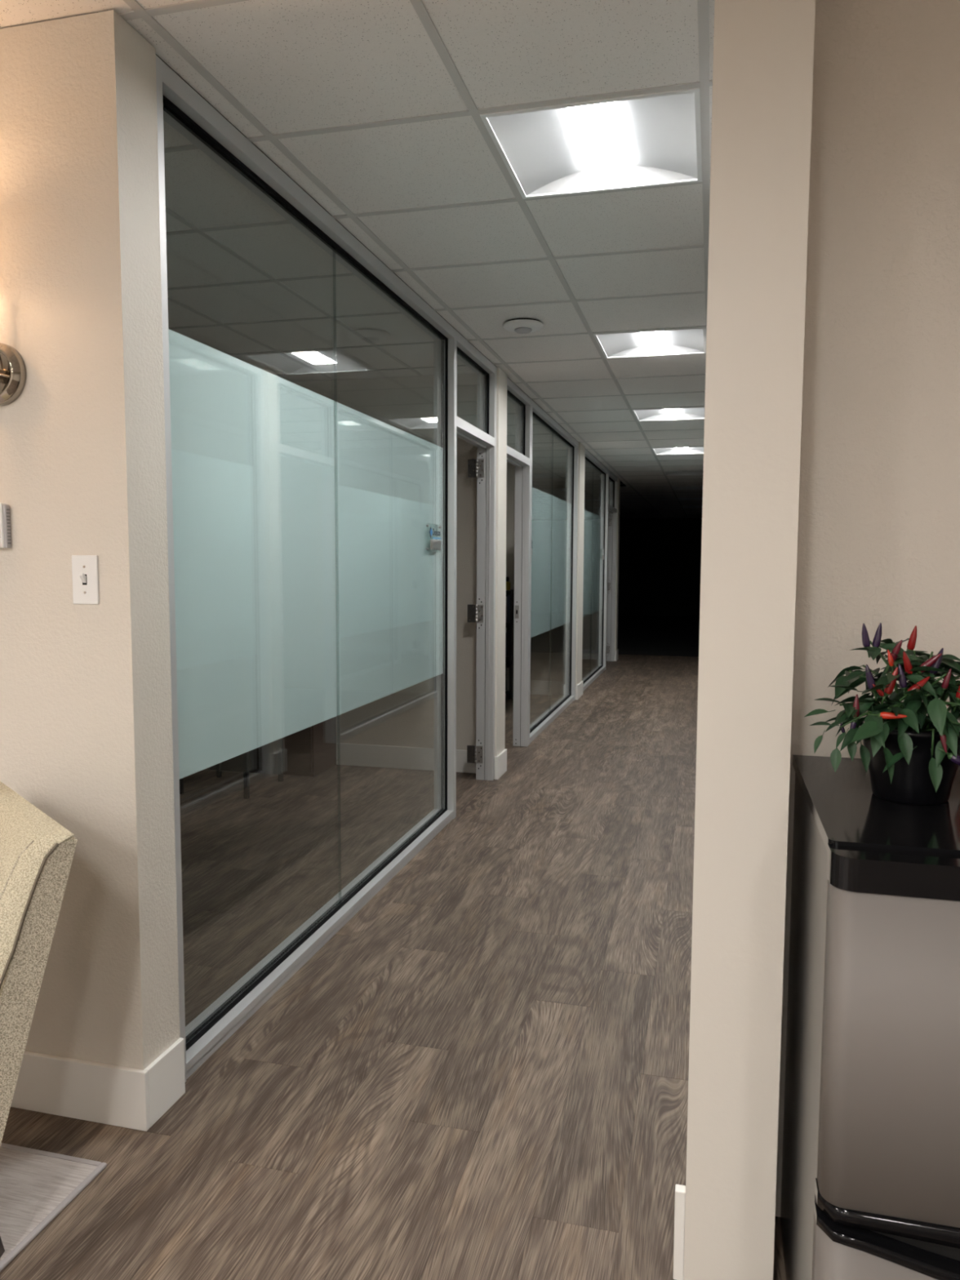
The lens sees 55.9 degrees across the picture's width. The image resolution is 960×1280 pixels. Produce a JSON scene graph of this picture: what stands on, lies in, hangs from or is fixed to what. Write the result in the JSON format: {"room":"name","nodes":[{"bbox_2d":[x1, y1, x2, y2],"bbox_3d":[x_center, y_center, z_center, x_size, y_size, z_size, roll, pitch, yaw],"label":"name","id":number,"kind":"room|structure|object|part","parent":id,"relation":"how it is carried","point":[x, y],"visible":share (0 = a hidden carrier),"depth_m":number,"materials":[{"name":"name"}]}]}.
{"room":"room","nodes":[
{"label":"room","id":0,"kind":"room"},
{"bbox_2d":[0,9,179,1070],"bbox_3d":[-2.389,-0.146,2.604,3.278,2.616,0.157,1,5,14],"label":"wall","id":1,"kind":"structure","parent":0,"point":[86,713],"depth_m":2.16,"materials":[{"name":"paint"}]},
{"bbox_2d":[0,502,11,547],"bbox_3d":[-1.202,-0.277,2.195,0.135,0.108,0.023,1,5,14],"label":"thermostat","id":2,"kind":"object","parent":1,"relation":"attached to","point":[5,522],"visible":1,"depth_m":2.18,"materials":[{"name":"white plastic"}]},
{"bbox_2d":[0,342,26,405],"bbox_3d":[-1.250,-0.788,2.110,0.344,0.462,0.124,-2,5,-22],"label":"wall sconce","id":3,"kind":"object","parent":1,"relation":"attached to","point":[13,374],"visible":1,"depth_m":2.13,"materials":[{"name":"silver metal"}]},
{"bbox_2d":[10,1050,149,1131],"bbox_3d":[-2.409,1.090,2.624,3.291,0.150,0.013,1,5,14],"label":"baseboard","id":4,"kind":"structure","parent":1,"relation":"attached to","point":[64,1086],"depth_m":2.25,"materials":[{"name":"white paint"}]},
{"bbox_2d":[71,555,99,604],"bbox_3d":[-0.938,-0.142,2.140,0.070,0.116,0.019,1,5,14],"label":"light switch","id":5,"kind":"object","parent":1,"relation":"attached to","point":[85,570],"visible":1,"depth_m":2.14,"materials":[{"name":"white plastic"}]},
{"bbox_2d":[144,1037,185,1128],"bbox_3d":[-0.800,1.123,2.301,0.013,0.150,0.156,1,5,14],"label":"baseboard","id":6,"kind":"structure","parent":1,"relation":"attached to","point":[166,1074],"depth_m":2.29,"materials":[{"name":"white paint"}]},
{"bbox_2d":[155,55,457,1081],"bbox_3d":[-0.516,-0.222,3.595,0.112,2.616,2.698,1,5,14],"label":"window","id":7,"kind":"structure","parent":1,"relation":"in","point":[258,471],"depth_m":3.08,"materials":[{"name":"glass"}]},
{"bbox_3d":[-0.844,-0.116,2.316,0.112,2.616,0.048,1,5,14],"label":"frame post","id":8,"kind":"part","parent":7,"relation":"part of","materials":[{"name":"silver metal"}]},
{"bbox_3d":[-0.511,-1.501,3.488,0.112,0.050,2.602,1,5,14],"label":"head rail","id":9,"kind":"part","parent":7,"relation":"part of","materials":[{"name":"silver metal"}]},
{"bbox_3d":[-0.521,1.046,3.702,0.112,0.025,2.602,1,5,14],"label":"sill rail","id":10,"kind":"part","parent":7,"relation":"part of","materials":[{"name":"silver metal"}]},
{"bbox_2d":[426,524,441,551],"bbox_3d":[-0.231,-0.520,4.611,0.018,0.140,0.236,1,5,14],"label":"name sign","id":11,"kind":"object","parent":7,"relation":"attached to","point":[434,544],"visible":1,"depth_m":4.59,"materials":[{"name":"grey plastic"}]},
{"bbox_3d":[-0.187,-0.328,4.875,0.112,2.616,0.048,1,5,14],"label":"frame post","id":12,"kind":"part","parent":7,"relation":"part of","materials":[{"name":"silver metal"}]},
{"bbox_2d":[0,0,715,519],"bbox_3d":[2.707,-2.195,10.410,12.000,0.200,30.206,1,5,14],"label":"ceiling","id":13,"kind":"structure","parent":0,"point":[373,108],"depth_m":3.13,"materials":[{"name":"grey"}]},
{"bbox_2d":[502,318,543,333],"bbox_3d":[0.221,-1.600,4.632,0.208,0.046,0.208,1,5,14],"label":"smoke detector","id":14,"kind":"object","parent":13,"relation":"attached to","point":[521,326],"visible":1,"depth_m":4.58,"materials":[{"name":"white plastic"}]},
{"bbox_2d":[480,87,702,199],"bbox_3d":[0.356,-1.504,2.686,0.586,0.103,0.586,1,5,14],"label":"ceiling light","id":15,"kind":"object","parent":13,"relation":"attached to","point":[639,140],"visible":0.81,"depth_m":2.71,"materials":[{"name":"white plastic"}]},
{"bbox_3d":[0.419,-1.498,2.932,0.558,0.041,0.054,1,5,14],"label":"plate","id":16,"kind":"part","parent":15,"relation":"part of","materials":[{"name":"white ceramic"}]},
{"bbox_2d":[593,327,706,358],"bbox_3d":[0.961,-1.700,5.040,0.586,0.103,0.586,1,5,14],"label":"ceiling light","id":17,"kind":"object","parent":13,"relation":"attached to","point":[689,340],"visible":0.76,"depth_m":5.14,"materials":[{"name":"white plastic"}]},
{"bbox_3d":[1.023,-1.693,5.286,0.558,0.041,0.054,1,5,14],"label":"plate","id":18,"kind":"part","parent":17,"relation":"part of","materials":[{"name":"white ceramic"}]},
{"bbox_2d":[631,406,704,421],"bbox_3d":[1.565,-1.895,7.394,0.586,0.103,0.586,1,5,14],"label":"ceiling light","id":19,"kind":"object","parent":13,"relation":"attached to","point":[682,413],"visible":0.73,"depth_m":7.57,"materials":[{"name":"white plastic"}]},
{"bbox_3d":[1.628,-1.889,7.641,0.558,0.041,0.054,1,5,14],"label":"plate","id":20,"kind":"part","parent":19,"relation":"part of","materials":[{"name":"white ceramic"}]},
{"bbox_2d":[652,446,703,454],"bbox_3d":[2.170,-2.090,9.748,0.586,0.103,0.586,1,5,14],"label":"ceiling light","id":21,"kind":"object","parent":13,"relation":"attached to","point":[691,450],"visible":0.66,"depth_m":9.97,"materials":[{"name":"white plastic"}]},
{"bbox_3d":[2.232,-2.084,9.995,0.558,0.041,0.054,1,5,14],"label":"plate","id":22,"kind":"part","parent":21,"relation":"part of","materials":[{"name":"white plastic"}]},
{"bbox_2d":[663,470,702,475],"bbox_3d":[2.774,-2.285,12.102,0.586,0.103,0.586,1,5,14],"label":"ceiling light","id":23,"kind":"object","parent":13,"relation":"attached to","point":[688,472],"visible":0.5,"depth_m":12.34,"materials":[{"name":"white ceramic"}]},
{"bbox_3d":[2.837,-2.279,12.349,0.558,0.041,0.054,1,5,14],"label":"plate","id":24,"kind":"part","parent":23,"relation":"part of","materials":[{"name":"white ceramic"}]},
{"bbox_2d":[671,485,702,489],"bbox_3d":[3.379,-2.480,14.457,0.586,0.103,0.586,1,5,14],"label":"ceiling light","id":25,"kind":"object","parent":13,"relation":"attached to","point":[673,487],"visible":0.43,"depth_m":14.71,"materials":[{"name":"white ceramic"}]},
{"bbox_3d":[3.441,-2.474,14.703,0.558,0.041,0.054,1,5,14],"label":"plate","id":26,"kind":"part","parent":25,"relation":"part of","materials":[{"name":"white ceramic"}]},
{"bbox_2d":[677,497,702,500],"bbox_3d":[3.983,-2.675,16.811,0.586,0.103,0.586,1,5,14],"label":"ceiling light","id":27,"kind":"object","parent":13,"relation":"attached to","point":[691,498],"visible":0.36,"depth_m":17.07,"materials":[{"name":"white ceramic"}]},
{"bbox_3d":[4.046,-2.669,17.057,0.558,0.041,0.054,1,5,14],"label":"plate","id":28,"kind":"part","parent":27,"relation":"part of","materials":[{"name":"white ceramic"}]},
{"bbox_2d":[292,373,477,750],"bbox_3d":[-1.495,-0.458,6.363,3.140,2.616,0.105,1,5,14],"label":"wall","id":29,"kind":"structure","parent":0,"point":[405,717],"depth_m":6.00,"materials":[{"name":"paint"}]},
{"bbox_2d":[336,742,475,773],"bbox_3d":[-1.515,0.776,6.410,3.140,0.150,0.013,1,5,14],"label":"baseboard","id":30,"kind":"structure","parent":29,"relation":"attached to","point":[351,754],"depth_m":6.17,"materials":[{"name":"white paint"}]},
{"bbox_2d":[0,614,786,1279],"bbox_3d":[2.709,0.557,10.692,12.000,0.103,30.100,1,5,14],"label":"floor","id":31,"kind":"structure","parent":0,"point":[482,1073],"depth_m":2.68,"materials":[{"name":"brown wood"}]},
{"bbox_2d":[0,1142,106,1271],"bbox_3d":[-2.477,1.296,1.001,2.591,0.009,2.917,1,5,14],"label":"rug","id":32,"kind":"object","parent":31,"relation":"on","point":[36,1186],"visible":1,"depth_m":2.01,"materials":[{"name":"grey fabric"}]},
{"bbox_2d":[0,781,77,1257],"bbox_3d":[-1.240,0.801,1.730,0.757,0.861,0.568,-4,6,-41],"label":"armchair","id":33,"kind":"object","parent":32,"relation":"on","point":[37,852],"visible":1,"depth_m":1.69,"materials":[{"name":"beige fabric"}]},
{"bbox_3d":[-0.967,1.139,1.759,0.035,0.184,0.089,1,5,14],"label":"leg","id":34,"kind":"part","parent":33,"relation":"part of","materials":[{"name":"black wood"}]},
{"bbox_2d":[0,781,74,998],"bbox_3d":[-1.065,0.596,1.864,0.285,0.472,0.558,-4,6,-41],"label":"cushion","id":35,"kind":"object","parent":33,"relation":"on","point":[37,852],"depth_m":1.70,"materials":[{"name":"beige fabric"}]},
{"bbox_2d":[179,737,283,799],"bbox_3d":[-1.541,0.645,5.607,0.480,0.545,0.480,1,5,14],"label":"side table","id":36,"kind":"object","parent":31,"relation":"on","point":[280,743],"visible":0.16,"depth_m":5.47,"materials":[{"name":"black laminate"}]},
{"bbox_3d":[-1.808,0.670,5.450,0.024,0.519,0.024,1,5,14],"label":"leg","id":37,"kind":"part","parent":36,"relation":"part of","materials":[{"name":"black metal"}]},
{"bbox_3d":[-1.699,0.634,5.875,0.024,0.519,0.024,1,5,14],"label":"leg","id":38,"kind":"part","parent":36,"relation":"part of","materials":[{"name":"black metal"}]},
{"bbox_3d":[-1.382,0.681,5.341,0.024,0.519,0.024,1,5,14],"label":"leg","id":39,"kind":"part","parent":36,"relation":"part of","materials":[{"name":"grey metal"}]},
{"bbox_3d":[-1.273,0.645,5.766,0.024,0.519,0.024,1,5,14],"label":"leg","id":40,"kind":"part","parent":36,"relation":"part of","materials":[{"name":"black metal"}]},
{"bbox_2d":[209,716,336,776],"bbox_3d":[-1.411,0.500,6.141,0.780,0.745,0.405,1,5,14],"label":"base cabinet","id":41,"kind":"object","parent":31,"relation":"on","point":[310,751],"visible":0.25,"depth_m":5.96,"materials":[{"name":"brown laminate"}]},
{"bbox_3d":[-1.637,0.517,6.016,0.365,0.670,0.018,1,5,14],"label":"door","id":42,"kind":"part","parent":41,"relation":"part of","materials":[{"name":"brown laminate"}]},
{"bbox_3d":[-1.275,0.526,5.924,0.368,0.670,0.018,1,5,14],"label":"door","id":43,"kind":"part","parent":41,"relation":"part of","materials":[{"name":"brown laminate"}]},
{"bbox_2d":[505,589,514,698],"bbox_3d":[-0.096,0.026,9.615,0.970,1.120,0.395,1,5,14],"label":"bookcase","id":44,"kind":"object","parent":31,"relation":"on","point":[509,626],"visible":0.16,"depth_m":9.33,"materials":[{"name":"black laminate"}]},
{"bbox_2d":[505,631,506,656],"bbox_3d":[0.283,0.038,9.485,0.042,0.240,0.230,1,5,14],"label":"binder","id":45,"kind":"object","parent":44,"relation":"on","point":[505,632],"visible":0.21,"depth_m":9.37,"materials":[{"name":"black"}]},
{"bbox_2d":[505,596,506,622],"bbox_3d":[0.285,-0.321,9.455,0.042,0.260,0.230,1,5,14],"label":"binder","id":46,"kind":"object","parent":44,"relation":"on","point":[506,597],"visible":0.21,"depth_m":9.34,"materials":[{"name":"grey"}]},
{"bbox_2d":[505,661,509,690],"bbox_3d":[0.282,0.377,9.514,0.042,0.280,0.230,1,5,14],"label":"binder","id":47,"kind":"object","parent":44,"relation":"on","point":[507,664],"visible":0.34,"depth_m":9.41,"materials":[{"name":"black"}]},
{"bbox_3d":[-0.049,0.010,9.801,0.930,1.120,0.010,1,5,14],"label":"panel","id":48,"kind":"part","parent":44,"relation":"part of","materials":[{"name":"black laminate"}]},
{"bbox_2d":[506,666,509,690],"bbox_3d":[0.320,0.398,9.506,0.030,0.240,0.230,1,5,14],"label":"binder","id":49,"kind":"object","parent":44,"relation":"on","point":[508,668],"visible":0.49,"depth_m":9.39,"materials":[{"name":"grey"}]},
{"bbox_2d":[506,576,510,590],"bbox_3d":[0.284,-0.588,9.407,0.064,0.140,0.064,1,5,14],"label":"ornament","id":50,"kind":"object","parent":44,"relation":"on","point":[508,584],"visible":0.72,"depth_m":9.39,"materials":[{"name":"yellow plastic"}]},
{"bbox_2d":[506,581,510,590],"bbox_3d":[0.284,-0.563,9.409,0.064,0.090,0.064,1,5,14],"label":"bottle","id":51,"kind":"object","parent":50,"relation":"on","point":[508,584],"depth_m":9.38,"materials":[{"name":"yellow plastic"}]},
{"bbox_2d":[506,595,510,622],"bbox_3d":[0.323,-0.330,9.444,0.030,0.280,0.230,1,5,14],"label":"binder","id":52,"kind":"object","parent":44,"relation":"on","point":[508,596],"visible":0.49,"depth_m":9.33,"materials":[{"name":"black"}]},
{"bbox_3d":[0.364,0.037,9.498,0.020,1.120,0.395,1,5,14],"label":"panel","id":53,"kind":"part","parent":44,"relation":"part of","materials":[{"name":"black laminate"}]},
{"bbox_2d":[617,653,692,656],"bbox_3d":[2.865,0.242,13.909,7.900,0.014,0.040,1,5,14],"label":"trim","id":54,"kind":"structure","parent":31,"relation":"on","point":[618,654],"depth_m":13.94,"materials":[{"name":"black rubber"}]},
{"bbox_2d":[780,755,959,1279],"bbox_3d":[0.806,0.767,1.504,0.524,1.006,0.649,1,5,14],"label":"refrigerator","id":55,"kind":"object","parent":31,"relation":"on","point":[870,1180],"visible":0.99,"depth_m":1.24,"materials":[{"name":"metal"}]},
{"bbox_3d":[0.815,0.274,1.490,0.522,0.020,0.592,1,5,14],"label":"panel","id":56,"kind":"part","parent":55,"relation":"part of","materials":[{"name":"black"}]},
{"bbox_2d":[803,622,959,804],"bbox_3d":[0.733,0.116,1.503,0.388,0.290,0.309,1,5,14],"label":"plant","id":57,"kind":"object","parent":55,"relation":"on","point":[912,757],"visible":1,"depth_m":1.44,"materials":[{"name":"green plant"}]},
{"bbox_3d":[0.637,0.132,1.461,0.125,0.039,0.015,-1,5,-18],"label":"stem","id":58,"kind":"part","parent":57,"relation":"part of","materials":[{"name":"green plant"}]},
{"bbox_3d":[0.647,0.128,1.494,0.105,0.057,0.039,1,5,14],"label":"stem","id":59,"kind":"part","parent":57,"relation":"part of","materials":[{"name":"green plant"}]},
{"bbox_3d":[0.667,0.103,1.522,0.090,0.101,0.006,3,5,27],"label":"stem","id":60,"kind":"part","parent":57,"relation":"part of","materials":[{"name":"green plant"}]},
{"bbox_3d":[0.690,0.099,1.545,0.006,0.105,0.087,-3,6,-31],"label":"stem","id":61,"kind":"part","parent":57,"relation":"part of","materials":[{"name":"green plant"}]},
{"bbox_3d":[0.674,0.078,1.494,0.070,0.155,0.006,0,5,-2],"label":"stem","id":62,"kind":"part","parent":57,"relation":"part of","materials":[{"name":"green plant"}]},
{"bbox_3d":[0.675,0.130,1.458,0.092,0.059,0.006,-4,7,-43],"label":"stem","id":63,"kind":"part","parent":57,"relation":"part of","materials":[{"name":"green plant"}]},
{"bbox_3d":[0.718,0.200,1.505,0.164,0.122,0.164,1,5,14],"label":"pot","id":64,"kind":"part","parent":57,"relation":"part of","materials":[{"name":"black"}]},
{"bbox_3d":[0.713,0.157,1.438,0.005,0.044,0.066,1,5,14],"label":"stem","id":65,"kind":"part","parent":57,"relation":"part of","materials":[{"name":"green plant"}]},
{"bbox_3d":[0.724,0.104,1.455,0.030,0.110,0.063,1,5,14],"label":"stem","id":66,"kind":"part","parent":57,"relation":"part of","materials":[{"name":"green plant"}]},
{"bbox_3d":[0.733,0.128,1.443,0.047,0.066,0.080,1,5,14],"label":"stem","id":67,"kind":"part","parent":57,"relation":"part of","materials":[{"name":"green plant"}]},
{"bbox_3d":[0.792,0.116,1.466,0.123,0.086,0.006,2,5,23],"label":"stem","id":68,"kind":"part","parent":57,"relation":"part of","materials":[{"name":"green plant"}]},
{"bbox_3d":[0.759,0.112,1.452,0.080,0.096,0.055,1,5,14],"label":"stem","id":69,"kind":"part","parent":57,"relation":"part of","materials":[{"name":"green plant"}]},
{"bbox_3d":[0.778,0.095,1.481,0.097,0.126,0.006,1,5,14],"label":"stem","id":70,"kind":"part","parent":57,"relation":"part of","materials":[{"name":"green plant"}]},
{"bbox_2d":[811,1202,959,1279],"bbox_3d":[0.733,1.029,1.240,0.524,0.408,0.061,1,5,14],"label":"door","id":71,"kind":"structure","parent":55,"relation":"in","point":[841,1251],"depth_m":1.25,"materials":[{"name":"silver"}]},
{"bbox_2d":[814,843,959,1248],"bbox_3d":[0.735,0.557,1.201,0.524,0.525,0.063,1,5,14],"label":"door","id":72,"kind":"structure","parent":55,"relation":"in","point":[888,1161],"depth_m":1.22,"materials":[{"name":"silver"}]},
{"bbox_2d":[494,367,506,756],"bbox_3d":[0.076,-0.412,5.894,0.138,2.616,0.240,1,5,14],"label":"wall","id":73,"kind":"structure","parent":0,"point":[501,377],"depth_m":5.84,"materials":[{"name":"paint"}]},
{"bbox_2d":[456,331,496,780],"bbox_3d":[-0.096,-0.367,5.345,0.170,2.616,0.912,1,5,14],"label":"door frame","id":74,"kind":"structure","parent":73,"relation":"in","point":[483,468],"depth_m":5.71,"materials":[{"name":"silver metal"}]},
{"bbox_3d":[-0.069,-1.643,5.207,0.112,0.050,0.864,1,5,14],"label":"head rail","id":75,"kind":"part","parent":74,"relation":"part of","materials":[{"name":"silver metal"}]},
{"bbox_2d":[494,748,506,779],"bbox_3d":[0.139,0.819,5.978,0.023,0.150,0.263,1,5,14],"label":"baseboard","id":76,"kind":"structure","parent":73,"relation":"attached to","point":[500,761],"depth_m":5.92,"materials":[{"name":"white paint"}]},
{"bbox_2d":[506,377,531,746],"bbox_3d":[0.214,-0.457,6.439,0.112,2.616,0.888,1,5,14],"label":"door","id":77,"kind":"structure","parent":73,"relation":"in","point":[520,457],"depth_m":6.81,"materials":[{"name":"silver metal"}]},
{"bbox_3d":[0.279,-0.212,6.851,0.032,0.100,0.002,1,5,14],"label":"strike plate","id":78,"kind":"part","parent":77,"relation":"part of","materials":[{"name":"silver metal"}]},
{"bbox_3d":[0.220,-1.736,6.331,0.112,0.050,0.792,1,5,14],"label":"head rail","id":79,"kind":"part","parent":77,"relation":"part of","materials":[{"name":"silver metal"}]},
{"bbox_2d":[506,446,566,681],"bbox_3d":[-0.573,-0.756,9.955,3.140,2.616,0.120,1,5,14],"label":"wall","id":80,"kind":"structure","parent":0,"point":[548,463],"depth_m":9.60,"materials":[{"name":"paint"}]},
{"bbox_2d":[529,680,563,695],"bbox_3d":[-0.595,0.478,9.994,3.140,0.150,0.013,1,5,14],"label":"baseboard","id":81,"kind":"structure","parent":80,"relation":"attached to","point":[537,687],"depth_m":9.65,"materials":[{"name":"white paint"}]},
{"bbox_2d":[563,442,585,695],"bbox_3d":[0.983,-0.705,9.425,0.138,2.616,0.380,1,5,14],"label":"wall","id":82,"kind":"structure","parent":0,"point":[581,456],"depth_m":9.34,"materials":[{"name":"paint"}]},
{"bbox_2d":[528,399,578,745],"bbox_3d":[0.629,-0.591,8.052,0.112,2.616,2.455,1,5,14],"label":"window","id":83,"kind":"structure","parent":82,"relation":"in","point":[553,522],"depth_m":8.27,"materials":[{"name":"clear glass"}]},
{"bbox_3d":[0.331,-0.495,6.890,0.112,2.616,0.048,1,5,14],"label":"frame post","id":84,"kind":"part","parent":83,"relation":"part of","materials":[{"name":"silver metal"}]},
{"bbox_3d":[0.624,0.676,8.159,0.112,0.025,2.359,1,5,14],"label":"sill rail","id":85,"kind":"part","parent":83,"relation":"part of","materials":[{"name":"silver metal"}]},
{"bbox_3d":[0.634,-1.870,7.945,0.112,0.050,2.359,1,5,14],"label":"head rail","id":86,"kind":"part","parent":83,"relation":"part of","materials":[{"name":"silver metal"}]},
{"bbox_3d":[0.927,-0.688,9.214,0.112,2.616,0.048,1,5,14],"label":"frame post","id":87,"kind":"part","parent":83,"relation":"part of","materials":[{"name":"silver metal"}]},
{"bbox_2d":[575,680,582,699],"bbox_3d":[1.045,0.526,9.510,0.023,0.150,0.403,1,5,14],"label":"baseboard","id":88,"kind":"structure","parent":82,"relation":"attached to","point":[579,688],"depth_m":9.41,"materials":[{"name":"white paint"}]},
{"bbox_2d":[582,448,608,691],"bbox_3d":[1.327,-0.817,10.773,0.112,2.616,2.410,1,5,14],"label":"window","id":89,"kind":"structure","parent":82,"relation":"in","point":[596,474],"depth_m":10.99,"materials":[{"name":"glass"}]},
{"bbox_3d":[1.188,-0.770,10.212,0.010,2.514,1.148,1,5,14],"label":"glass pane","id":90,"kind":"part","parent":89,"relation":"part of","materials":[{"name":"clear glass"}]},
{"bbox_3d":[1.322,0.451,10.879,0.112,0.025,2.314,1,5,14],"label":"sill rail","id":91,"kind":"part","parent":89,"relation":"part of","materials":[{"name":"silver metal"}]},
{"bbox_3d":[1.332,-2.096,10.665,0.112,0.050,2.314,1,5,14],"label":"head rail","id":92,"kind":"part","parent":89,"relation":"part of","materials":[{"name":"silver metal"}]},
{"bbox_3d":[1.474,-0.862,11.327,0.010,2.514,1.158,1,5,14],"label":"glass pane","id":93,"kind":"part","parent":89,"relation":"part of","materials":[{"name":"clear glass"}]},
{"bbox_2d":[600,548,604,559],"bbox_3d":[1.588,-1.107,11.691,0.018,0.140,0.220,1,5,14],"label":"name sign","id":94,"kind":"object","parent":89,"relation":"attached to","point":[602,549],"visible":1,"depth_m":11.68,"materials":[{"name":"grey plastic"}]},
{"bbox_3d":[1.620,-0.911,11.913,0.112,2.616,0.048,1,5,14],"label":"frame post","id":95,"kind":"part","parent":89,"relation":"part of","materials":[{"name":"silver metal"}]},
{"bbox_2d":[605,478,620,660],"bbox_3d":[1.930,-1.011,13.114,0.138,2.616,0.240,1,5,14],"label":"wall","id":96,"kind":"structure","parent":0,"point":[619,479],"depth_m":13.04,"materials":[{"name":"paint"}]},
{"bbox_2d":[606,471,617,661],"bbox_3d":[1.734,-0.958,12.474,0.170,2.616,1.100,1,5,14],"label":"door","id":97,"kind":"structure","parent":96,"relation":"in","point":[612,505],"depth_m":12.95,"materials":[{"name":"silver metal"}]},
{"bbox_3d":[1.765,-2.014,12.354,0.010,0.388,1.046,1,5,14],"label":"glass pane","id":98,"kind":"part","parent":97,"relation":"part of","materials":[{"name":"clear glass"}]},
{"bbox_3d":[1.762,-2.234,12.336,0.112,0.050,1.052,1,5,14],"label":"head rail","id":99,"kind":"part","parent":97,"relation":"part of","materials":[{"name":"silver metal"}]},
{"bbox_2d":[614,648,617,661],"bbox_3d":[1.992,0.220,13.198,0.023,0.150,0.263,1,5,14],"label":"baseboard","id":100,"kind":"structure","parent":96,"relation":"attached to","point":[616,651],"depth_m":13.08,"materials":[{"name":"white paint"}]},
{"bbox_2d":[617,518,702,616],"bbox_3d":[6.272,-1.993,24.429,12.000,2.718,0.200,1,5,14],"label":"wall","id":101,"kind":"structure","parent":0,"point":[660,560],"depth_m":24.67,"materials":[{"name":"grey"}]},
{"bbox_2d":[683,0,815,1279],"bbox_3d":[0.494,-0.057,1.680,0.165,2.616,0.102,1,5,14],"label":"wall","id":102,"kind":"structure","parent":0,"point":[762,71],"depth_m":1.63,"materials":[{"name":"paint"}]},
{"bbox_2d":[672,1184,685,1279],"bbox_3d":[0.389,1.157,1.766,0.020,0.183,0.022,1,5,14],"label":"baseboard","id":103,"kind":"structure","parent":102,"relation":"attached to","point":[680,1190],"depth_m":1.75,"materials":[{"name":"white paint"}]},
{"bbox_2d":[775,0,959,1217],"bbox_3d":[2.089,-0.037,1.522,3.004,2.616,0.120,1,5,14],"label":"wall","id":104,"kind":"structure","parent":0,"point":[878,531],"depth_m":1.75,"materials":[{"name":"paint"}]}
]}

